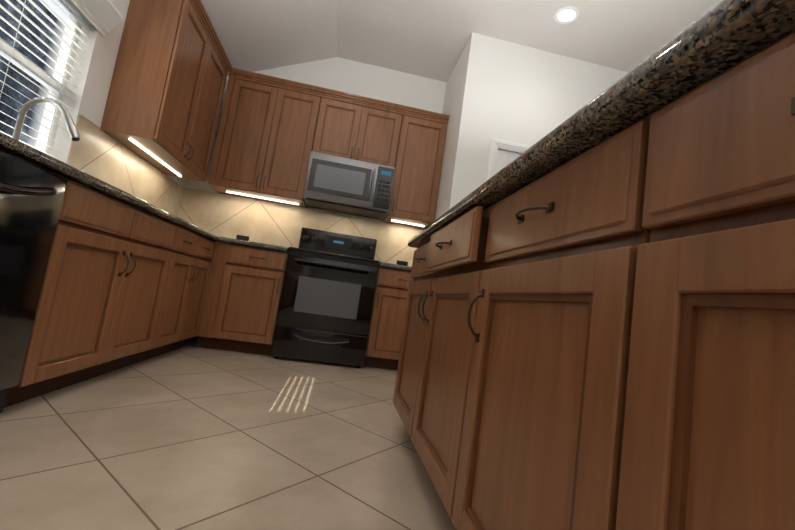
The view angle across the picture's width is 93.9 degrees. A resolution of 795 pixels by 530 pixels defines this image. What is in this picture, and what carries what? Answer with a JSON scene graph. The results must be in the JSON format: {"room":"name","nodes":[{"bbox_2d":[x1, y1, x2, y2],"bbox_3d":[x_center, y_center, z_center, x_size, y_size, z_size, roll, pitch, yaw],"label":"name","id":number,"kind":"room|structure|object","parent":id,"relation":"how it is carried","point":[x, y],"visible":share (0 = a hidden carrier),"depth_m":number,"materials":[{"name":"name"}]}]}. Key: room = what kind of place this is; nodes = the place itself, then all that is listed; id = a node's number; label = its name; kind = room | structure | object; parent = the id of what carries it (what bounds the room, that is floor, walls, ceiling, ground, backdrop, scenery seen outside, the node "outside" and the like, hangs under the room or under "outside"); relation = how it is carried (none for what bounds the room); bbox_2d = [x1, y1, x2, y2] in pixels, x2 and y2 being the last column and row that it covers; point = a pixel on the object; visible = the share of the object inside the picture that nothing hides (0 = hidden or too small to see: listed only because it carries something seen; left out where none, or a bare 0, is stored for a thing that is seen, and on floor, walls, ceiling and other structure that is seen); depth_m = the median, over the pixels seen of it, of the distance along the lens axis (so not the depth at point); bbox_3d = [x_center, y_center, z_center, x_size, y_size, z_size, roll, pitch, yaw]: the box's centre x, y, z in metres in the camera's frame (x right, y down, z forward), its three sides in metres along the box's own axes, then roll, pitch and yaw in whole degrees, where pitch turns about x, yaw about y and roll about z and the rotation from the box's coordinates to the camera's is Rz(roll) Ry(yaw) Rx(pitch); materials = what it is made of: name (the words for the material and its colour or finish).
{"room":"kitchen","nodes":[
{"label":"kitchen","id":0,"kind":"room"},
{"bbox_2d":[0,337,455,529],"bbox_3d":[1.310,0.954,1.188,6.770,0.100,7.450,9,-6,-8],"label":"floor","id":1,"kind":"structure","parent":0,"point":[189,435],"depth_m":1.26,"materials":[{"name":"tile"}]},
{"bbox_2d":[0,148,67,412],"bbox_3d":[-1.478,0.039,0.963,0.611,0.872,0.682,9,-6,-8],"label":"dishwasher","id":2,"kind":"object","parent":1,"relation":"on","point":[31,196],"visible":0.98,"depth_m":1.24,"materials":[{"name":"black metal"}]},
{"bbox_2d":[25,203,219,369],"bbox_3d":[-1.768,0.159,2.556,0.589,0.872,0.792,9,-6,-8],"label":"base cabinet","id":3,"kind":"object","parent":1,"relation":"on","point":[124,284],"depth_m":1.80,"materials":[{"name":"brown wood"}]},
{"bbox_2d":[0,132,217,241],"bbox_3d":[-1.518,-0.291,1.445,0.609,0.216,4.341,9,-6,-8],"label":"countertop","id":4,"kind":"structure","parent":3,"relation":"on","point":[24,151],"depth_m":1.45,"materials":[{"name":"stone"}]},
{"bbox_2d":[12,97,79,140],"bbox_3d":[-1.617,-0.582,1.713,0.278,0.380,0.080,9,-6,-8],"label":"faucet","id":5,"kind":"object","parent":4,"relation":"on","point":[73,133],"visible":0.46,"depth_m":1.70,"materials":[{"name":"silver metal"}]},
{"bbox_2d":[208,243,287,355],"bbox_3d":[-1.253,0.310,3.326,0.475,0.872,0.623,9,-6,-8],"label":"base cabinet","id":6,"kind":"object","parent":1,"relation":"on","point":[244,316],"depth_m":3.04,"materials":[{"name":"brown wood"}]},
{"bbox_2d":[218,236,288,251],"bbox_3d":[-1.212,-0.147,3.340,0.532,0.036,0.681,9,-6,-8],"label":"countertop","id":7,"kind":"structure","parent":6,"relation":"on","point":[220,239],"depth_m":3.04,"materials":[{"name":"stone"}]},
{"bbox_2d":[271,227,379,367],"bbox_3d":[-0.613,0.245,3.368,0.756,1.190,0.745,9,-6,-8],"label":"range","id":8,"kind":"object","parent":1,"relation":"on","point":[326,299],"visible":1,"depth_m":3.05,"materials":[{"name":"black metal"}]},
{"bbox_2d":[364,267,413,369],"bbox_3d":[-0.025,0.503,3.489,0.496,0.873,0.656,9,-6,-8],"label":"base cabinet","id":9,"kind":"object","parent":1,"relation":"on","point":[387,321],"visible":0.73,"depth_m":3.20,"materials":[{"name":"brown wood"}]},
{"bbox_2d":[379,262,411,270],"bbox_3d":[0.040,0.052,3.536,0.497,0.036,0.653,9,-6,-8],"label":"countertop","id":10,"kind":"structure","parent":9,"relation":"on","point":[395,266],"depth_m":3.20,"materials":[{"name":"stone"}]},
{"bbox_2d":[393,30,794,529],"bbox_3d":[1.111,0.396,0.830,1.985,0.873,2.320,9,-6,-8],"label":"base cabinet","id":11,"kind":"object","parent":1,"relation":"on","point":[600,336],"visible":1,"depth_m":0.43,"materials":[{"name":"brown wood"}]},
{"bbox_2d":[408,0,794,247],"bbox_3d":[1.217,-0.050,0.871,2.003,0.036,2.400,9,-6,-8],"label":"countertop","id":12,"kind":"structure","parent":11,"relation":"on","point":[720,37],"depth_m":0.44,"materials":[{"name":"stone"}]},
{"bbox_2d":[51,0,627,336],"bbox_3d":[1.547,-0.696,1.350,6.770,3.250,7.440,9,-6,-8],"label":"wall","id":13,"kind":"structure","parent":0,"point":[491,87],"depth_m":3.37,"materials":[{"name":"white paint"}]},
{"bbox_2d":[0,0,82,154],"bbox_3d":[-1.873,-1.036,1.716,0.050,0.968,0.868,9,-6,-8],"label":"window","id":14,"kind":"structure","parent":13,"relation":"in","point":[5,47],"depth_m":2.09,"materials":[{"name":"white plastic"}]},
{"bbox_2d":[0,0,93,160],"bbox_3d":[-1.809,-1.032,1.726,0.050,0.955,0.860,9,-6,-8],"label":"window blinds","id":15,"kind":"object","parent":14,"relation":"attached to","point":[75,12],"visible":0.79,"depth_m":1.94,"materials":[{"name":"white plastic"}]},
{"bbox_2d":[71,0,123,35],"bbox_3d":[-1.652,-1.486,1.786,0.090,0.143,0.960,9,-6,-8],"label":"window valance","id":16,"kind":"object","parent":13,"relation":"attached to","point":[104,17],"visible":1,"depth_m":2.14,"materials":[{"name":"white wood"}]},
{"bbox_2d":[67,113,186,216],"bbox_3d":[-1.769,-0.689,1.440,0.009,0.495,4.348,9,-6,-8],"label":"tile backsplash","id":17,"kind":"structure","parent":13,"relation":"attached to","point":[96,151],"depth_m":2.60,"materials":[{"name":"beige tile"}]},
{"bbox_2d":[100,0,231,180],"bbox_3d":[-1.690,-1.332,2.846,0.365,1.110,0.957,9,-6,-8],"label":"upper cabinet","id":18,"kind":"object","parent":13,"relation":"attached to","point":[173,67],"visible":1,"depth_m":2.49,"materials":[{"name":"brown wood"}]},
{"bbox_2d":[179,188,422,266],"bbox_3d":[-0.903,-0.325,3.752,2.411,0.483,0.006,9,-6,-8],"label":"tile backsplash","id":19,"kind":"structure","parent":13,"relation":"attached to","point":[222,215],"depth_m":3.71,"materials":[{"name":"beige tile"}]},
{"bbox_2d":[236,235,248,240],"bbox_3d":[-1.520,-0.253,3.641,0.120,0.074,0.008,9,-6,-8],"label":"electrical outlet","id":20,"kind":"object","parent":19,"relation":"attached to","point":[242,237],"visible":0.5,"depth_m":3.64,"materials":[{"name":"black plastic"}]},
{"bbox_2d":[396,260,407,265],"bbox_3d":[0.048,-0.005,3.869,0.120,0.074,0.008,9,-6,-8],"label":"electrical outlet","id":21,"kind":"object","parent":19,"relation":"attached to","point":[404,263],"visible":0.65,"depth_m":3.87,"materials":[{"name":"black plastic"}]},
{"bbox_2d":[208,68,448,228],"bbox_3d":[-0.616,-1.095,3.676,2.105,1.110,0.365,9,-6,-8],"label":"upper cabinet","id":22,"kind":"object","parent":13,"relation":"attached to","point":[273,133],"visible":0.96,"depth_m":3.52,"materials":[{"name":"brown wood"}]},
{"bbox_2d":[303,151,394,219],"bbox_3d":[-0.466,-0.746,3.609,0.788,0.443,0.469,9,-6,-8],"label":"over-the-range microwave","id":23,"kind":"object","parent":22,"relation":"attached to","point":[347,185],"visible":1,"depth_m":3.42,"materials":[{"name":"silver metal"}]},
{"bbox_2d":[485,138,530,181],"bbox_3d":[1.043,-0.008,3.273,0.779,2.136,0.188,9,-6,-8],"label":"pantry door","id":24,"kind":"structure","parent":13,"relation":"in","point":[498,160],"depth_m":3.29,"materials":[{"name":"white wood"}]},
{"bbox_2d":[201,0,721,81],"bbox_3d":[1.738,-1.634,1.053,6.770,1.048,6.650,9,-6,-8],"label":"ceiling","id":25,"kind":"structure","parent":0,"point":[427,38],"depth_m":3.26,"materials":[{"name":"white paint"}]},
{"bbox_2d":[553,6,579,23],"bbox_3d":[1.348,-1.989,2.964,0.196,0.009,0.196,9,-1,-8],"label":"recessed light","id":26,"kind":"object","parent":25,"relation":"in","point":[567,15],"visible":1,"depth_m":2.96,"materials":[{"name":"white"}]},
{"label":"outside","id":27,"kind":"structure","parent":0,"visible":0},
{"bbox_2d":[0,0,64,146],"bbox_3d":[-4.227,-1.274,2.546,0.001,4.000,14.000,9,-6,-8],"label":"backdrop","id":28,"kind":"structure","parent":27,"point":[13,103],"depth_m":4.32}
]}

